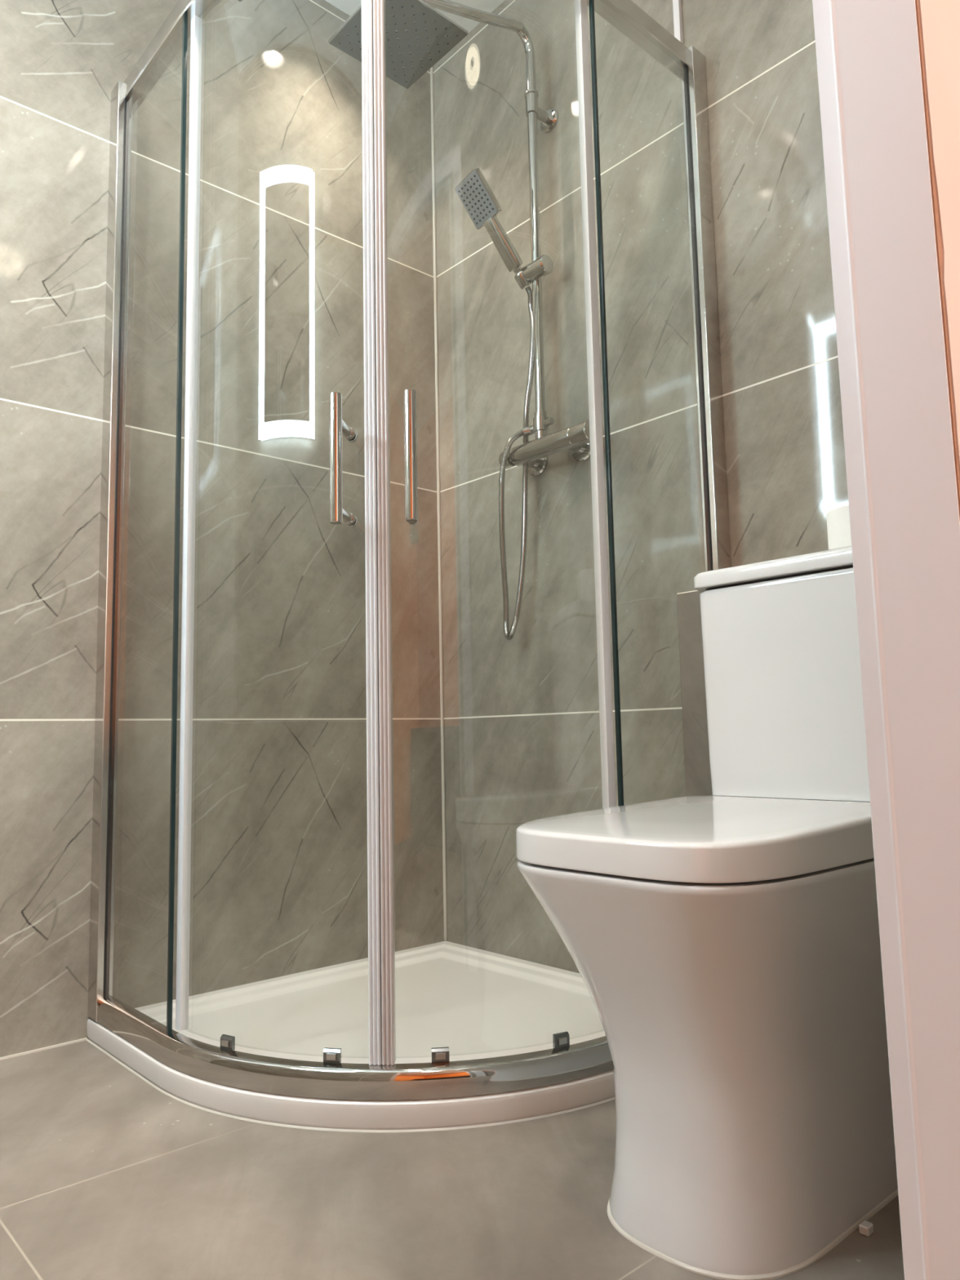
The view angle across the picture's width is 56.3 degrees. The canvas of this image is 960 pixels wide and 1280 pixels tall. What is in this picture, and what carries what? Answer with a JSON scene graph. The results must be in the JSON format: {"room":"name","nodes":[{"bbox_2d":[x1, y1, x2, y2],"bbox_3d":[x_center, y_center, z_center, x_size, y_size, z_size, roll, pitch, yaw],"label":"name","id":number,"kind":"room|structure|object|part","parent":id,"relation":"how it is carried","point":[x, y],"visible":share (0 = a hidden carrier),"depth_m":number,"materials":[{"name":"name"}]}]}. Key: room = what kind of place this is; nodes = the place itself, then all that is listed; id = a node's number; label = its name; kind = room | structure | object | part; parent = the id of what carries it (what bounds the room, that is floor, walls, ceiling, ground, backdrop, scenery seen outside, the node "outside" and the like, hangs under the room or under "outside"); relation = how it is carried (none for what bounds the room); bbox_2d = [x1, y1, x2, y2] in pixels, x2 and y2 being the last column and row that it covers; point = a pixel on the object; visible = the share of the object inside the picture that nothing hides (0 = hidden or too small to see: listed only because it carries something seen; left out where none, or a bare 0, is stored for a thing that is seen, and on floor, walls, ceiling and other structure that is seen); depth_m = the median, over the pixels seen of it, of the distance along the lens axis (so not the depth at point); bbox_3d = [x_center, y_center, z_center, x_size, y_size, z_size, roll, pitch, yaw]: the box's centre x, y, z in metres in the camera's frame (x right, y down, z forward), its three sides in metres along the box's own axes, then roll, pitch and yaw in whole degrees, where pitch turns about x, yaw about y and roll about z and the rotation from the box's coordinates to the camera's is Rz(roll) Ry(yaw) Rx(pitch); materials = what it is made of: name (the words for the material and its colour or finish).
{"room":"bathroom","nodes":[
{"label":"bathroom","id":0,"kind":"room"},
{"bbox_2d":[0,0,445,1057],"bbox_3d":[-0.728,-0.449,1.875,1.725,2.540,0.060,4,-8,-42],"label":"wall","id":1,"kind":"structure","parent":0,"point":[278,867],"depth_m":1.94,"materials":[{"name":"tile"}]},
{"bbox_2d":[0,1037,87,1060],"bbox_3d":[-1.022,0.724,1.419,0.772,0.004,0.004,4,-8,-42],"label":"trim","id":2,"kind":"structure","parent":1,"relation":"attached to","point":[85,1038],"depth_m":1.62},
{"bbox_2d":[324,0,504,32],"bbox_3d":[-0.237,-1.757,1.404,1.765,0.060,1.655,4,-8,-42],"label":"ceiling","id":3,"kind":"structure","parent":0,"point":[348,6],"depth_m":2.31,"materials":[{"name":"paint"}]},
{"bbox_2d":[0,1040,904,1279],"bbox_3d":[-0.160,0.705,1.109,1.645,0.060,1.615,4,-8,-42],"label":"floor","id":4,"kind":"structure","parent":0,"point":[105,1175],"depth_m":1.08,"materials":[{"name":"tile"}]},
{"bbox_2d":[85,941,615,1133],"bbox_3d":[-0.120,0.711,1.644,0.875,0.040,0.875,4,-8,-42],"label":"shower tray","id":5,"kind":"object","parent":4,"relation":"on","point":[477,1003],"visible":0.59,"depth_m":1.63,"materials":[{"name":"plastic"}]},
{"bbox_2d":[87,0,731,1100],"bbox_3d":[-0.152,-0.271,1.544,1.233,1.889,0.464,-2,-6,3],"label":"shower enclosure","id":6,"kind":"object","parent":5,"relation":"on","point":[380,1079],"visible":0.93,"depth_m":1.51,"materials":[{"name":"silver metal"}]},
{"bbox_3d":[-0.212,-0.268,1.322,0.018,0.196,0.018,4,-8,-42],"label":"handle","id":7,"kind":"part","parent":6,"relation":"part of","materials":[{"name":"silver metal"}]},
{"bbox_3d":[-0.132,0.650,1.465,1.214,0.040,0.401,-2,-6,3],"label":"rail","id":8,"kind":"part","parent":6,"relation":"part of","materials":[{"name":"silver metal"}]},
{"bbox_3d":[-0.169,-1.165,1.667,1.205,0.038,0.402,-2,-6,3],"label":"rail","id":9,"kind":"part","parent":6,"relation":"part of","materials":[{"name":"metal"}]},
{"bbox_3d":[-0.102,-0.271,1.317,0.018,0.196,0.018,4,-8,-42],"label":"handle","id":10,"kind":"part","parent":6,"relation":"part of","materials":[{"name":"silver metal"}]},
{"bbox_2d":[515,546,897,1279],"bbox_3d":[0.322,0.265,1.148,0.544,0.802,0.355,4,-8,-42],"label":"toilet","id":11,"kind":"object","parent":4,"relation":"on","point":[724,945],"visible":0.9,"depth_m":0.98,"materials":[{"name":"white ceramic"}]},
{"bbox_3d":[0.273,0.262,1.104,0.387,0.004,0.332,4,-8,-42],"label":"seat","id":12,"kind":"part","parent":11,"relation":"part of","materials":[{"name":"white plastic"}]},
{"bbox_3d":[0.271,0.235,1.106,0.410,0.054,0.355,4,-8,-42],"label":"lid","id":13,"kind":"part","parent":11,"relation":"part of","materials":[{"name":"plastic"}]},
{"bbox_3d":[0.475,-0.103,1.327,0.120,0.026,0.312,4,-8,-42],"label":"cistern lid","id":14,"kind":"part","parent":11,"relation":"part of","materials":[{"name":"white ceramic"}]},
{"bbox_2d":[826,504,851,549],"bbox_3d":[0.604,-0.155,1.405,0.109,0.100,0.109,4,-8,-42],"label":"toilet roll","id":15,"kind":"object","parent":11,"relation":"on","point":[838,528],"visible":0.09,"depth_m":1.38,"materials":[{"name":"paper"}]},
{"bbox_2d":[858,1220,873,1236],"bbox_3d":[0.422,0.643,0.980,0.014,0.010,0.011,4,-8,-42],"label":"wedge","id":16,"kind":"object","parent":4,"relation":"on","point":[865,1228],"visible":1,"depth_m":0.98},
{"bbox_2d":[433,0,848,973],"bbox_3d":[0.465,-0.482,1.791,0.060,2.540,1.660,4,-8,-42],"label":"wall","id":17,"kind":"structure","parent":0,"point":[522,744],"depth_m":1.96,"materials":[{"name":"tile"}]},
{"bbox_2d":[430,66,447,940],"bbox_3d":[-0.111,-0.427,2.382,0.008,2.380,0.008,4,-8,-42],"label":"trim","id":18,"kind":"structure","parent":17,"relation":"attached to","point":[432,68],"depth_m":2.37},
{"bbox_2d":[328,0,590,639],"bbox_3d":[-0.024,-0.741,1.899,0.554,1.440,0.293,4,-8,-42],"label":"shower fixture","id":19,"kind":"object","parent":17,"relation":"attached to","point":[418,36],"visible":0.98,"depth_m":2.01,"materials":[{"name":"silver metal"}]},
{"bbox_3d":[-0.168,-1.234,1.840,0.203,0.001,0.203,4,-8,-42],"label":"spray plate","id":20,"kind":"part","parent":19,"relation":"part of","materials":[{"name":"silver metal"}]},
{"bbox_3d":[-0.017,-0.983,1.944,0.411,0.948,0.022,4,-8,-42],"label":"riser rail","id":21,"kind":"part","parent":19,"relation":"part of","materials":[{"name":"silver metal"}]},
{"bbox_2d":[454,168,523,274],"bbox_3d":[0.025,-0.941,2.044,0.149,0.205,0.088,4,-8,-42],"label":"shower","id":22,"kind":"object","parent":19,"relation":"on","point":[476,195],"visible":1,"depth_m":2.03,"materials":[{"name":"silver metal"}]},
{"bbox_3d":[-0.009,-0.992,2.020,0.058,0.088,0.081,4,-8,-38],"label":"spray plate","id":23,"kind":"part","parent":22,"relation":"part of","materials":[{"name":"silver metal"}]},
{"bbox_3d":[0.054,-0.901,2.049,0.096,0.126,0.045,3,-7,-32],"label":"handle","id":24,"kind":"part","parent":22,"relation":"part of","materials":[{"name":"silver metal"}]},
{"bbox_3d":[0.069,-0.421,2.083,0.041,0.041,0.039,4,-8,-42],"label":"flow knob","id":25,"kind":"part","parent":19,"relation":"part of","materials":[{"name":"silver metal"}]},
{"bbox_2d":[672,0,683,44],"bbox_3d":[0.409,-1.442,1.881,0.012,0.490,0.015,4,-8,-42],"label":"trim","id":26,"kind":"structure","parent":17,"relation":"attached to","point":[677,4],"depth_m":1.86,"materials":[{"name":"white paint"}]},
{"bbox_2d":[676,590,712,795],"bbox_3d":[0.640,0.286,1.343,0.188,0.790,0.657,4,-8,-42],"label":"ledge","id":27,"kind":"object","parent":17,"relation":"attached to","point":[695,738],"depth_m":1.53,"materials":[{"name":"tile"}]},
{"bbox_2d":[918,0,959,479],"bbox_3d":[0.065,-0.616,0.476,4.100,2.420,0.120,4,-8,-42],"label":"wall","id":28,"kind":"structure","parent":0,"point":[940,20],"depth_m":0.57,"materials":[{"name":"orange paint"}]},
{"bbox_3d":[0.309,-0.597,0.694,1.645,2.420,0.049,4,-8,-42],"label":"wall","id":29,"kind":"structure","parent":0,"visible":0},
{"bbox_2d":[812,0,959,1279],"bbox_3d":[0.018,-0.442,0.397,0.835,2.060,0.097,4,-8,-42],"label":"door","id":30,"kind":"structure","parent":29,"relation":"in","point":[903,480],"depth_m":0.55,"materials":[{"name":"white paint"}]}
]}

